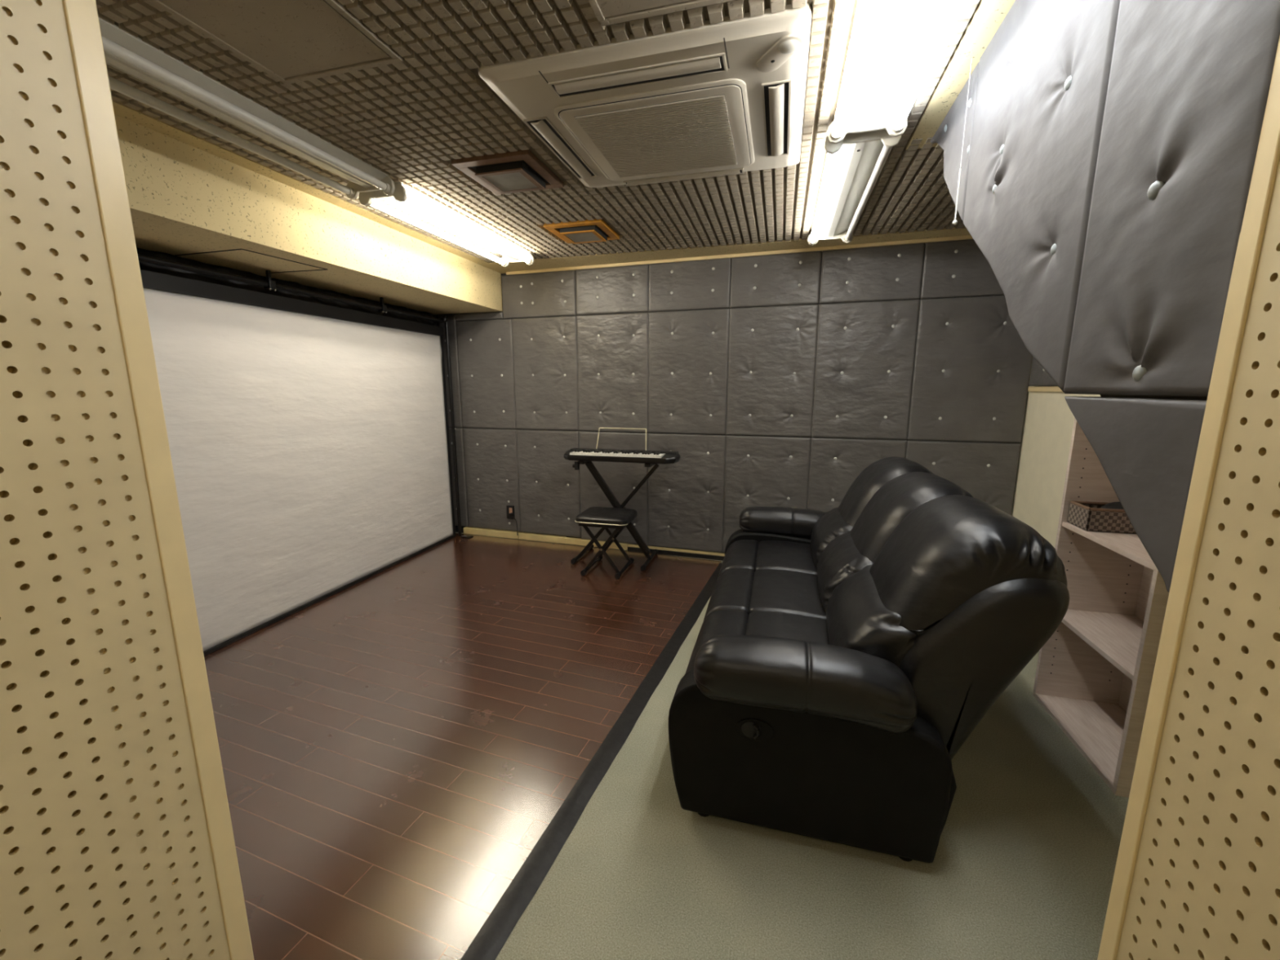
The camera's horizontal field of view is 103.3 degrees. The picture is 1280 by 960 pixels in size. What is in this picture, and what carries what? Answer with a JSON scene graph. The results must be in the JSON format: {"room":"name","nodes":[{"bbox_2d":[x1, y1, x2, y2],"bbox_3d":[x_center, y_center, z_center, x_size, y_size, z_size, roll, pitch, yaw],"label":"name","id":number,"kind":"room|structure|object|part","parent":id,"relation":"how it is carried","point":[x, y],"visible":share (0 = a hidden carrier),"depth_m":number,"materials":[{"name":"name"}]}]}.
{"room":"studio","nodes":[
{"label":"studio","id":0,"kind":"room"},
{"bbox_2d":[0,0,231,959],"bbox_3d":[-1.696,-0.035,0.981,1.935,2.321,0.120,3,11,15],"label":"wall","id":1,"kind":"structure","parent":0,"point":[54,417],"depth_m":0.70,"materials":[{"name":"beige paint"}]},
{"bbox_2d":[62,0,253,959],"bbox_3d":[-0.804,0.047,0.810,0.133,2.221,0.036,3,11,15],"label":"trim","id":2,"kind":"structure","parent":1,"relation":"attached to","point":[82,18],"depth_m":0.77,"materials":[{"name":"beige wood"}]},
{"bbox_2d":[431,314,438,325],"bbox_3d":[-2.226,-0.375,2.869,0.100,2.321,3.600,3,11,15],"label":"wall","id":3,"kind":"structure","parent":0,"point":[433,315],"depth_m":4.32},
{"bbox_2d":[95,0,1015,273],"bbox_3d":[-0.364,-1.179,1.100,4.535,0.111,5.700,3,11,15],"label":"ceiling","id":4,"kind":"structure","parent":0,"point":[400,135],"depth_m":1.81,"materials":[{"name":"tile"}]},
{"bbox_2d":[98,17,395,199],"bbox_3d":[-1.348,-1.185,1.652,0.251,0.084,1.226,3,11,15],"label":"fluorescent light","id":5,"kind":"object","parent":4,"relation":"attached to","point":[125,52],"visible":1,"depth_m":1.62,"materials":[{"name":"white metal"}]},
{"bbox_2d":[149,0,402,84],"bbox_3d":[-0.926,-1.161,1.281,0.420,0.018,0.420,3,11,15],"label":"access hatch","id":6,"kind":"object","parent":4,"relation":"attached to","point":[291,41],"visible":0.88,"depth_m":1.32,"materials":[{"name":"paint"}]},
{"bbox_2d":[114,114,502,314],"bbox_3d":[-1.866,-1.256,2.614,0.645,0.305,3.307,3,11,15],"label":"beam","id":7,"kind":"structure","parent":4,"relation":"attached to","point":[184,198],"depth_m":2.35,"materials":[{"name":"paint"}]},
{"bbox_2d":[173,248,328,273],"bbox_3d":[-1.921,-1.085,2.530,0.458,0.004,0.426,3,11,15],"label":"trim","id":8,"kind":"structure","parent":7,"relation":"attached to","point":[233,249],"depth_m":2.39,"materials":[{"name":"beige wood"}]},
{"bbox_2d":[136,247,435,325],"bbox_3d":[-2.023,-1.113,3.046,0.067,0.125,2.498,2,11,14],"label":"rail","id":9,"kind":"object","parent":7,"relation":"hanging from","point":[143,265],"visible":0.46,"depth_m":2.77,"materials":[{"name":"black metal"}]},
{"bbox_2d":[358,181,533,266],"bbox_3d":[-1.009,-1.408,2.892,0.251,0.084,1.256,3,11,15],"label":"fluorescent light","id":10,"kind":"object","parent":4,"relation":"attached to","point":[404,196],"visible":0.96,"depth_m":2.69,"materials":[{"name":"white metal"}]},
{"bbox_2d":[451,149,564,195],"bbox_3d":[-0.560,-1.312,2.195,0.347,0.043,0.347,3,11,15],"label":"ceiling vent","id":11,"kind":"object","parent":4,"relation":"in","point":[519,171],"visible":0.97,"depth_m":2.12,"materials":[{"name":"brown wood"}]},
{"bbox_3d":[-0.560,-1.294,2.198,0.215,0.006,0.215,3,11,15],"label":"frame","id":12,"kind":"part","parent":11,"relation":"part of","materials":[{"name":"brown wood"}]},
{"bbox_3d":[-0.560,-1.295,2.198,0.175,0.004,0.175,3,11,15],"label":"plate","id":13,"kind":"part","parent":11,"relation":"part of","materials":[{"name":"white metal"}]},
{"bbox_2d":[543,218,619,244],"bbox_3d":[-0.336,-1.457,2.999,0.347,0.043,0.347,3,11,15],"label":"ceiling vent","id":14,"kind":"object","parent":4,"relation":"in","point":[595,230],"visible":0.98,"depth_m":2.93,"materials":[{"name":"orange wood"}]},
{"bbox_3d":[-0.336,-1.439,3.003,0.215,0.006,0.215,3,11,15],"label":"frame","id":15,"kind":"part","parent":14,"relation":"part of","materials":[{"name":"orange wood"}]},
{"bbox_3d":[-0.336,-1.440,3.002,0.175,0.004,0.175,3,11,15],"label":"plate","id":16,"kind":"part","parent":14,"relation":"part of","materials":[{"name":"grey metal"}]},
{"bbox_2d":[478,3,811,187],"bbox_3d":[0.087,-1.233,1.776,0.930,0.051,0.900,3,11,15],"label":"air conditioner","id":17,"kind":"object","parent":4,"relation":"attached to","point":[726,97],"visible":1,"depth_m":1.57,"materials":[{"name":"beige plastic"}]},
{"bbox_2d":[523,116,597,178],"bbox_3d":[-0.287,-1.248,1.925,0.084,0.005,0.492,3,11,15],"label":"outlet","id":18,"kind":"object","parent":17,"relation":"attached to","point":[545,128],"depth_m":1.87,"materials":[{"name":"beige plastic"}]},
{"bbox_2d":[547,52,727,98],"bbox_3d":[-0.012,-1.166,1.466,0.516,0.005,0.080,3,11,15],"label":"outlet","id":19,"kind":"object","parent":17,"relation":"attached to","point":[704,64],"depth_m":1.45,"materials":[{"name":"beige plastic"}]},
{"bbox_2d":[554,78,754,181],"bbox_3d":[0.086,-1.230,1.832,0.616,0.009,0.606,3,11,15],"label":"grille","id":20,"kind":"object","parent":17,"relation":"attached to","point":[704,125],"depth_m":1.73,"materials":[{"name":"beige plastic"}]},
{"bbox_2d":[623,168,743,186],"bbox_3d":[0.181,-1.291,2.161,0.512,0.005,0.048,3,11,15],"label":"outlet","id":21,"kind":"object","parent":17,"relation":"attached to","point":[733,171],"depth_m":2.15,"materials":[{"name":"beige plastic"}]},
{"bbox_2d":[761,79,791,156],"bbox_3d":[0.466,-1.212,1.722,0.084,0.005,0.492,3,11,15],"label":"outlet","id":22,"kind":"object","parent":17,"relation":"attached to","point":[775,93],"depth_m":1.68,"materials":[{"name":"beige plastic"}]},
{"bbox_2d":[587,0,733,26],"bbox_3d":[0.049,-1.116,1.031,0.425,0.018,0.425,3,11,15],"label":"access hatch","id":23,"kind":"object","parent":4,"relation":"attached to","point":[607,12],"visible":1,"depth_m":1.23,"materials":[{"name":"tile"}]},
{"bbox_3d":[0.044,-1.117,1.028,0.385,0.016,0.385,3,11,15],"label":"hatch panel","id":24,"kind":"part","parent":23,"relation":"part of","materials":[{"name":"tile"}]},
{"bbox_2d":[807,128,901,245],"bbox_3d":[0.947,-1.314,2.371,0.251,0.084,1.246,3,11,15],"label":"fluorescent light","id":25,"kind":"object","parent":4,"relation":"attached to","point":[853,166],"visible":0.8,"depth_m":2.15,"materials":[{"name":"white metal"}]},
{"bbox_2d":[826,0,961,143],"bbox_3d":[0.604,-1.091,1.131,0.251,0.084,1.236,3,11,15],"label":"fluorescent light","id":26,"kind":"object","parent":4,"relation":"attached to","point":[894,45],"visible":1,"depth_m":1.37,"materials":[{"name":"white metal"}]},
{"bbox_2d":[952,58,972,224],"bbox_3d":[0.932,-0.972,1.462,0.013,0.438,0.013,3,11,15],"label":"pull cord","id":27,"kind":"object","parent":4,"relation":"hanging from","point":[954,222],"visible":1,"depth_m":1.48,"materials":[{"name":"white metal"}]},
{"bbox_3d":[0.932,-0.945,1.467,0.004,0.360,0.004,3,11,15],"label":"cord","id":28,"kind":"part","parent":27,"relation":"part of","materials":[{"name":"white fabric"}]},
{"bbox_2d":[204,532,1128,959],"bbox_3d":[-0.351,1.085,1.557,5.434,0.112,6.403,4,11,20],"label":"floor","id":29,"kind":"structure","parent":0,"point":[395,747],"depth_m":1.59,"materials":[{"name":"brown wood"}]},
{"bbox_2d":[140,269,456,656],"bbox_3d":[-1.944,-0.170,3.168,0.070,1.788,2.449,2,11,14],"label":"projection screen","id":30,"kind":"object","parent":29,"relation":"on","point":[309,442],"visible":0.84,"depth_m":2.89,"materials":[{"name":"fabric"}]},
{"bbox_2d":[137,253,462,535],"bbox_3d":[-1.891,-0.233,3.162,0.058,1.898,2.485,2,10,13],"label":"pipe rail","id":31,"kind":"object","parent":29,"relation":"on","point":[269,284],"visible":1,"depth_m":3.12,"materials":[{"name":"black metal"}]},
{"bbox_2d":[460,534,473,538],"bbox_3d":[-1.527,0.493,4.466,0.090,0.023,0.065,3,11,15],"label":"frame foot","id":32,"kind":"object","parent":29,"relation":"on","point":[464,535],"visible":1,"depth_m":4.45,"materials":[{"name":"black metal"}]},
{"bbox_2d":[460,563,721,959],"bbox_3d":[-0.173,1.010,1.684,0.072,0.012,4.586,4,11,20],"label":"strip","id":33,"kind":"object","parent":29,"relation":"on","point":[491,937],"visible":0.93,"depth_m":1.56,"materials":[{"name":"rubber"}]},
{"bbox_2d":[574,506,637,579],"bbox_3d":[-0.231,0.435,3.630,0.382,0.428,0.363,3,11,15],"label":"folding stool","id":34,"kind":"object","parent":29,"relation":"on","point":[618,518],"visible":1,"depth_m":3.50,"materials":[{"name":"black leather"}]},
{"bbox_3d":[-0.267,0.479,3.505,0.265,0.341,0.018,3,11,15],"label":"leg","id":35,"kind":"part","parent":34,"relation":"part of","materials":[{"name":"black metal"}]},
{"bbox_3d":[-0.261,0.476,3.524,0.265,0.341,0.018,3,11,15],"label":"leg","id":36,"kind":"part","parent":34,"relation":"part of","materials":[{"name":"black metal"}]},
{"bbox_3d":[-0.234,0.291,3.594,0.320,0.019,0.280,3,11,15],"label":"seat","id":37,"kind":"part","parent":34,"relation":"part of","materials":[{"name":"black metal"}]},
{"bbox_3d":[-0.234,0.255,3.587,0.374,0.059,0.333,3,11,15],"label":"seat","id":38,"kind":"part","parent":34,"relation":"part of","materials":[{"name":"black leather"}]},
{"bbox_3d":[-0.190,0.430,3.780,0.265,0.341,0.018,3,11,15],"label":"leg","id":39,"kind":"part","parent":34,"relation":"part of","materials":[{"name":"black metal"}]},
{"bbox_3d":[-0.195,0.433,3.761,0.265,0.341,0.018,3,11,15],"label":"leg","id":40,"kind":"part","parent":34,"relation":"part of","materials":[{"name":"black metal"}]},
{"bbox_2d":[570,460,659,570],"bbox_3d":[-0.159,0.225,3.816,0.638,0.778,0.404,3,11,15],"label":"keyboard stand","id":41,"kind":"object","parent":29,"relation":"on","point":[639,540],"visible":0.72,"depth_m":3.73,"materials":[{"name":"black metal"}]},
{"bbox_3d":[-0.462,-0.105,3.645,0.045,0.060,0.032,3,11,15],"label":"clamp knob","id":42,"kind":"part","parent":41,"relation":"part of","materials":[{"name":"black plastic"}]},
{"bbox_3d":[-0.389,-0.146,3.748,0.040,0.025,0.260,3,11,15],"label":"arm","id":43,"kind":"part","parent":41,"relation":"part of","materials":[{"name":"black metal"}]},
{"bbox_2d":[563,427,679,463],"bbox_3d":[-0.136,-0.253,3.625,0.860,0.219,0.252,3,11,15],"label":"keyboard","id":44,"kind":"object","parent":41,"relation":"on","point":[646,456],"visible":1,"depth_m":3.56,"materials":[{"name":"black plastic"}]},
{"bbox_3d":[-0.121,-0.211,3.689,0.800,0.014,0.084,3,11,15],"label":"control panel","id":45,"kind":"part","parent":44,"relation":"part of","materials":[{"name":"black plastic"}]},
{"bbox_3d":[0.084,-0.123,3.620,0.040,0.025,0.260,3,11,15],"label":"arm","id":46,"kind":"part","parent":41,"relation":"part of","materials":[{"name":"black metal"}]},
{"bbox_2d":[668,456,1069,862],"bbox_3d":[0.811,0.443,2.157,1.041,0.963,1.872,3,11,15],"label":"recliner sofa","id":47,"kind":"object","parent":29,"relation":"on","point":[842,658],"visible":1,"depth_m":1.40,"materials":[{"name":"black leather"}]},
{"bbox_3d":[0.200,1.011,1.580,0.042,0.050,0.042,3,11,15],"label":"leg","id":48,"kind":"part","parent":47,"relation":"part of","materials":[{"name":"black plastic"}]},
{"bbox_2d":[741,720,760,737],"bbox_3d":[0.314,0.705,1.431,0.054,0.050,0.004,3,11,15],"label":"handle","id":49,"kind":"object","parent":47,"relation":"on","point":[749,729],"depth_m":1.43,"materials":[{"name":"black plastic"}]},
{"bbox_3d":[0.325,0.706,1.432,0.104,0.068,0.005,3,11,15],"label":"lever plate","id":50,"kind":"part","parent":47,"relation":"part of","materials":[{"name":"black plastic"}]},
{"bbox_3d":[0.325,0.706,1.420,0.022,0.045,0.011,6,12,29],"label":"lever","id":51,"kind":"part","parent":47,"relation":"part of","materials":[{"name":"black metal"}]},
{"bbox_3d":[0.886,0.524,2.998,0.757,0.437,0.120,3,11,15],"label":"panel","id":52,"kind":"part","parent":47,"relation":"part of","materials":[{"name":"black leather"}]},
{"bbox_3d":[0.883,0.256,2.987,0.585,0.183,0.193,3,11,15],"label":"arm","id":53,"kind":"part","parent":47,"relation":"part of","materials":[{"name":"black leather"}]},
{"bbox_2d":[755,540,817,574],"bbox_3d":[0.803,0.443,2.688,0.379,0.119,0.491,3,11,15],"label":"seat cushion","id":54,"kind":"object","parent":47,"relation":"on","point":[787,555],"depth_m":2.63,"materials":[{"name":"black leather"}]},
{"bbox_2d":[745,611,829,644],"bbox_3d":[0.541,0.613,1.743,0.380,0.118,0.501,3,11,15],"label":"seat cushion","id":55,"kind":"object","parent":47,"relation":"on","point":[807,628],"depth_m":1.86,"materials":[{"name":"black leather"}]},
{"bbox_2d":[749,568,826,619],"bbox_3d":[0.673,0.527,2.218,0.380,0.118,0.491,3,11,15],"label":"seat cushion","id":56,"kind":"object","parent":47,"relation":"on","point":[788,591],"depth_m":2.16,"materials":[{"name":"black leather"}]},
{"bbox_3d":[0.440,0.543,1.393,0.585,0.184,0.192,3,11,15],"label":"arm","id":57,"kind":"part","parent":47,"relation":"part of","materials":[{"name":"black leather"}]},
{"bbox_3d":[0.462,0.798,1.474,0.757,0.437,0.120,3,11,15],"label":"panel","id":58,"kind":"part","parent":47,"relation":"part of","materials":[{"name":"black leather"}]},
{"bbox_2d":[810,507,852,569],"bbox_3d":[1.020,0.314,2.604,0.259,0.299,0.492,3,11,15],"label":"lumbar cushion","id":59,"kind":"object","parent":47,"relation":"on","point":[835,522],"depth_m":2.51,"materials":[{"name":"black leather"}]},
{"bbox_2d":[817,530,872,613],"bbox_3d":[0.889,0.396,2.134,0.258,0.299,0.495,3,11,15],"label":"lumbar cushion","id":60,"kind":"object","parent":47,"relation":"on","point":[845,555],"depth_m":2.02,"materials":[{"name":"black leather"}]},
{"bbox_2d":[826,564,917,666],"bbox_3d":[0.759,0.481,1.659,0.257,0.297,0.506,3,11,15],"label":"lumbar cushion","id":61,"kind":"object","parent":47,"relation":"on","point":[861,616],"depth_m":1.49,"materials":[{"name":"black leather"}]},
{"bbox_2d":[837,456,933,527],"bbox_3d":[1.229,0.093,2.506,0.445,0.397,0.504,3,11,15],"label":"cushion","id":62,"kind":"object","parent":47,"relation":"on","point":[879,473],"depth_m":2.40,"materials":[{"name":"black leather"}]},
{"bbox_3d":[0.750,1.038,1.432,0.042,0.050,0.042,3,11,15],"label":"leg","id":63,"kind":"part","parent":47,"relation":"part of","materials":[{"name":"black plastic"}]},
{"bbox_2d":[849,471,974,563],"bbox_3d":[1.098,0.179,2.036,0.450,0.399,0.501,3,11,15],"label":"cushion","id":64,"kind":"object","parent":47,"relation":"on","point":[904,493],"depth_m":1.93,"materials":[{"name":"black leather"}]},
{"bbox_3d":[1.020,0.736,2.151,0.080,0.330,1.670,3,11,15],"label":"panel","id":65,"kind":"part","parent":47,"relation":"part of","materials":[{"name":"black leather"}]},
{"bbox_2d":[869,494,1066,636],"bbox_3d":[0.966,0.266,1.563,0.443,0.396,0.513,3,11,15],"label":"cushion","id":66,"kind":"object","parent":47,"relation":"on","point":[952,554],"depth_m":1.37,"materials":[{"name":"black leather"}]},
{"bbox_3d":[1.091,0.409,2.072,0.412,0.626,1.550,3,11,15],"label":"backrest","id":67,"kind":"part","parent":47,"relation":"part of","materials":[{"name":"black leather"}]},
{"bbox_2d":[1032,417,1168,797],"bbox_3d":[1.764,0.392,1.771,0.300,1.200,0.569,3,11,15],"label":"bookshelf","id":68,"kind":"object","parent":29,"relation":"on","point":[1095,673],"visible":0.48,"depth_m":1.99,"materials":[{"name":"laminate"}]},
{"bbox_3d":[1.837,0.345,2.032,0.300,1.200,0.019,3,11,15],"label":"panel","id":69,"kind":"part","parent":68,"relation":"part of","materials":[{"name":"laminate"}]},
{"bbox_2d":[1066,500,1136,533],"bbox_3d":[1.810,0.142,1.915,0.262,0.088,0.139,3,11,15],"label":"storage basket","id":70,"kind":"object","parent":68,"relation":"on","point":[1088,516],"visible":0.48,"depth_m":1.88,"materials":[{"name":"brown wicker"}]},
{"bbox_2d":[1100,501,1123,509],"bbox_3d":[1.829,0.126,1.905,0.171,0.101,0.090,3,11,15],"label":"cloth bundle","id":71,"kind":"object","parent":70,"relation":"in","point":[1115,505],"visible":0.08,"depth_m":1.91,"materials":[{"name":"black fabric"}]},
{"bbox_3d":[1.763,0.588,1.806,0.290,0.018,0.533,3,11,15],"label":"shelf","id":72,"kind":"part","parent":68,"relation":"part of","materials":[{"name":"laminate"}]},
{"bbox_3d":[1.763,0.228,1.742,0.290,0.018,0.533,3,11,15],"label":"shelf","id":73,"kind":"part","parent":68,"relation":"part of","materials":[{"name":"laminate"}]},
{"bbox_3d":[1.906,0.399,1.733,0.006,1.164,0.533,3,11,15],"label":"panel","id":74,"kind":"part","parent":68,"relation":"part of","materials":[{"name":"laminate"}]},
{"bbox_3d":[1.692,0.439,1.510,0.300,1.200,0.019,3,11,15],"label":"panel","id":75,"kind":"part","parent":68,"relation":"part of","materials":[{"name":"laminate"}]},
{"bbox_2d":[437,255,1014,537],"bbox_3d":[0.348,-0.554,3.866,4.850,2.321,0.106,3,11,18],"label":"wall","id":76,"kind":"structure","parent":0,"point":[819,304],"depth_m":3.71,"materials":[{"name":"grey leather"}]},
{"bbox_2d":[437,314,462,427],"bbox_3d":[-1.633,-0.929,4.370,0.174,0.948,0.034,3,11,18],"label":"panel","id":77,"kind":"object","parent":76,"relation":"attached to","point":[451,317],"visible":0.52,"depth_m":4.35,"materials":[{"name":"grey leather"}]},
{"bbox_2d":[448,427,468,526],"bbox_3d":[-1.633,-0.021,4.533,0.174,0.888,0.035,3,11,18],"label":"panel","id":78,"kind":"object","parent":76,"relation":"attached to","point":[459,433],"visible":0.54,"depth_m":4.51,"materials":[{"name":"grey leather"}]},
{"bbox_2d":[455,311,503,321],"bbox_3d":[-1.330,-1.354,4.196,0.454,0.054,0.031,3,11,18],"label":"panel","id":79,"kind":"object","parent":76,"relation":"attached to","point":[493,315],"visible":1,"depth_m":4.18,"materials":[{"name":"grey leather"}]},
{"bbox_2d":[455,319,515,429],"bbox_3d":[-1.294,-0.882,4.268,0.534,0.891,0.033,3,11,18],"label":"panel","id":80,"kind":"object","parent":76,"relation":"attached to","point":[484,347],"visible":1,"depth_m":4.25,"materials":[{"name":"grey leather"}]},
{"bbox_2d":[462,427,520,531],"bbox_3d":[-1.294,-0.002,4.427,0.534,0.888,0.033,3,11,18],"label":"panel","id":81,"kind":"object","parent":76,"relation":"attached to","point":[490,455],"visible":1,"depth_m":4.41,"materials":[{"name":"grey leather"}]},
{"bbox_2d":[506,505,515,519],"bbox_3d":[-1.125,0.280,4.401,0.072,0.116,0.017,3,11,17],"label":"wall outlet","id":82,"kind":"object","parent":81,"relation":"attached to","point":[510,508],"visible":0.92,"depth_m":4.39,"materials":[{"name":"plastic"}]},
{"bbox_2d":[509,512,518,535],"bbox_3d":[-1.086,0.381,4.375,0.077,0.190,0.041,3,11,18],"label":"plug","id":83,"kind":"object","parent":81,"relation":"attached to","point":[511,514],"visible":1,"depth_m":4.36,"materials":[{"name":"black plastic"}]},
{"bbox_2d":[501,270,577,319],"bbox_3d":[-0.803,-1.461,4.003,0.646,0.333,0.033,3,11,18],"label":"panel","id":84,"kind":"object","parent":76,"relation":"attached to","point":[548,294],"visible":1,"depth_m":3.99,"materials":[{"name":"grey leather"}]},
{"bbox_2d":[511,315,578,431],"bbox_3d":[-0.766,-0.852,4.100,0.574,0.891,0.034,3,11,18],"label":"panel","id":85,"kind":"object","parent":76,"relation":"attached to","point":[545,375],"visible":1,"depth_m":4.08,"materials":[{"name":"grey leather"}]},
{"bbox_2d":[515,429,581,537],"bbox_3d":[-0.765,0.029,4.259,0.574,0.888,0.032,3,11,18],"label":"panel","id":86,"kind":"object","parent":76,"relation":"attached to","point":[549,490],"visible":0.98,"depth_m":4.25,"materials":[{"name":"grey leather"}]},
{"bbox_2d":[462,526,724,560],"bbox_3d":[0.396,0.573,3.966,4.164,0.066,0.052,3,11,18],"label":"baseboard","id":87,"kind":"structure","parent":76,"relation":"attached to","point":[468,530],"depth_m":4.23,"materials":[{"name":"beige wood"}]},
{"bbox_2d":[575,264,648,315],"bbox_3d":[-0.214,-1.427,3.817,0.582,0.333,0.032,3,11,18],"label":"panel","id":88,"kind":"object","parent":76,"relation":"attached to","point":[621,289],"visible":1,"depth_m":3.80,"materials":[{"name":"grey leather"}]},
{"bbox_2d":[576,312,648,432],"bbox_3d":[-0.213,-0.820,3.924,0.584,0.891,0.035,3,11,18],"label":"panel","id":89,"kind":"object","parent":76,"relation":"attached to","point":[612,349],"visible":0.99,"depth_m":3.91,"materials":[{"name":"grey leather"}]},
{"bbox_2d":[578,431,648,545],"bbox_3d":[-0.213,0.066,4.085,0.584,0.900,0.034,3,11,18],"label":"panel","id":90,"kind":"object","parent":76,"relation":"attached to","point":[621,478],"visible":0.59,"depth_m":4.05,"materials":[{"name":"grey leather"}]},
{"bbox_2d":[648,433,726,552],"bbox_3d":[0.350,0.099,3.904,0.597,0.900,0.038,3,11,18],"label":"panel","id":91,"kind":"object","parent":76,"relation":"attached to","point":[686,496],"visible":0.95,"depth_m":3.89,"materials":[{"name":"grey leather"}]},
{"bbox_2d":[648,308,729,435],"bbox_3d":[0.351,-0.788,3.747,0.597,0.891,0.033,3,11,18],"label":"panel","id":92,"kind":"object","parent":76,"relation":"attached to","point":[688,350],"visible":1,"depth_m":3.73,"materials":[{"name":"grey leather"}]},
{"bbox_2d":[648,257,731,311],"bbox_3d":[0.350,-1.395,3.638,0.595,0.333,0.033,3,11,18],"label":"panel","id":93,"kind":"object","parent":76,"relation":"attached to","point":[695,285],"visible":1,"depth_m":3.62,"materials":[{"name":"grey leather"}]},
{"bbox_2d":[506,235,973,275],"bbox_3d":[0.692,-1.545,3.492,3.676,0.020,0.043,3,11,18],"label":"trim","id":94,"kind":"structure","parent":76,"relation":"attached to","point":[966,237],"depth_m":3.44,"materials":[{"name":"beige wood"}]},
{"bbox_2d":[722,435,811,553],"bbox_3d":[0.918,0.131,3.726,0.593,0.900,0.034,3,11,18],"label":"panel","id":95,"kind":"object","parent":76,"relation":"attached to","point":[760,470],"visible":0.67,"depth_m":3.69,"materials":[{"name":"grey leather"}]},
{"bbox_2d":[726,304,818,437],"bbox_3d":[0.919,-0.756,3.567,0.593,0.891,0.032,3,11,18],"label":"panel","id":96,"kind":"object","parent":76,"relation":"attached to","point":[772,353],"visible":1,"depth_m":3.55,"materials":[{"name":"grey leather"}]},
{"bbox_2d":[729,250,822,308],"bbox_3d":[0.918,-1.363,3.458,0.591,0.333,0.032,3,11,18],"label":"panel","id":97,"kind":"object","parent":76,"relation":"attached to","point":[790,278],"visible":1,"depth_m":3.44,"materials":[{"name":"grey leather"}]},
{"bbox_2d":[807,437,906,512],"bbox_3d":[1.489,0.164,3.544,0.604,0.900,0.035,3,11,18],"label":"panel","id":98,"kind":"object","parent":76,"relation":"attached to","point":[835,464],"visible":0.42,"depth_m":3.53,"materials":[{"name":"grey leather"}]},
{"bbox_2d":[811,299,919,439],"bbox_3d":[1.489,-0.723,3.385,0.604,0.891,0.035,3,11,18],"label":"panel","id":99,"kind":"object","parent":76,"relation":"attached to","point":[865,351],"visible":1,"depth_m":3.37,"materials":[{"name":"grey leather"}]},
{"bbox_2d":[819,243,924,303],"bbox_3d":[1.489,-1.330,3.277,0.602,0.333,0.033,3,11,18],"label":"panel","id":100,"kind":"object","parent":76,"relation":"attached to","point":[885,273],"visible":1,"depth_m":3.26,"materials":[{"name":"grey leather"}]},
{"bbox_2d":[920,239,1004,299],"bbox_3d":[2.084,-1.296,3.089,0.640,0.333,0.030,3,11,18],"label":"panel","id":101,"kind":"object","parent":76,"relation":"attached to","point":[958,268],"visible":0.54,"depth_m":3.12,"materials":[{"name":"grey leather"}]},
{"bbox_2d":[905,440,1020,515],"bbox_3d":[2.083,0.197,3.356,0.640,0.900,0.034,3,11,18],"label":"panel","id":102,"kind":"object","parent":76,"relation":"attached to","point":[988,471],"visible":0.35,"depth_m":3.27,"materials":[{"name":"grey leather"}]},
{"bbox_2d":[906,295,1032,443],"bbox_3d":[2.083,-0.689,3.196,0.640,0.891,0.037,3,11,18],"label":"panel","id":103,"kind":"object","parent":76,"relation":"attached to","point":[972,368],"visible":0.95,"depth_m":3.19,"materials":[{"name":"grey leather"}]},
{"bbox_2d":[1011,359,1100,547],"bbox_3d":[2.087,-0.191,1.845,0.100,2.321,3.130,3,11,15],"label":"wall","id":104,"kind":"structure","parent":0,"point":[1048,422],"depth_m":2.90,"materials":[{"name":"beige paint"}]},
{"bbox_2d":[1029,356,1057,386],"bbox_3d":[2.285,-0.951,2.701,0.032,0.883,0.598,3,11,15],"label":"panel","id":105,"kind":"object","parent":104,"relation":"attached to","point":[1038,376],"visible":0.07,"depth_m":2.95,"materials":[{"name":"grey leather"}]},
{"bbox_2d":[1027,386,1062,391],"bbox_3d":[1.999,-0.309,1.727,0.017,0.027,2.880,3,11,15],"label":"trim","id":106,"kind":"structure","parent":104,"relation":"attached to","point":[1029,388],"depth_m":2.89,"materials":[{"name":"beige wood"}]},
{"bbox_2d":[1099,156,1279,959],"bbox_3d":[1.131,0.112,0.422,0.978,2.251,3.160,3,11,15],"label":"wall","id":107,"kind":"structure","parent":0,"point":[1206,882],"depth_m":0.56,"materials":[{"name":"beige paint"}]},
{"bbox_2d":[930,62,979,221],"bbox_3d":[1.037,-1.012,1.691,0.041,0.429,0.495,3,11,15],"label":"panel","id":108,"kind":"object","parent":107,"relation":"attached to","point":[948,135],"visible":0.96,"depth_m":1.56,"materials":[{"name":"grey leather"}]},
{"bbox_2d":[963,0,1119,392],"bbox_3d":[0.878,-0.670,1.169,0.045,0.918,0.687,3,11,15],"label":"panel","id":109,"kind":"object","parent":107,"relation":"attached to","point":[1043,76],"visible":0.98,"depth_m":1.04,"materials":[{"name":"grey leather"}]},
{"bbox_2d":[1064,396,1206,592],"bbox_3d":[0.742,0.002,0.779,0.042,0.252,0.340,3,11,15],"label":"panel","id":110,"kind":"object","parent":107,"relation":"attached to","point":[1146,449],"visible":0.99,"depth_m":0.69,"materials":[{"name":"grey leather"}]},
{"bbox_2d":[1063,0,1279,396],"bbox_3d":[0.739,-0.580,0.676,0.048,0.920,0.342,3,11,15],"label":"panel","id":111,"kind":"object","parent":107,"relation":"attached to","point":[1189,81],"visible":0.98,"depth_m":0.68,"materials":[{"name":"grey leather"}]},
{"bbox_3d":[1.155,0.062,0.442,0.945,2.321,0.108,3,11,15],"label":"wall","id":112,"kind":"structure","parent":0,"visible":0},
{"bbox_2d":[1097,36,1279,959],"bbox_3d":[0.737,0.083,0.610,0.126,2.221,0.029,3,11,15],"label":"trim","id":113,"kind":"structure","parent":112,"relation":"attached to","point":[1268,154],"depth_m":0.61,"materials":[{"name":"beige wood"}]}
]}

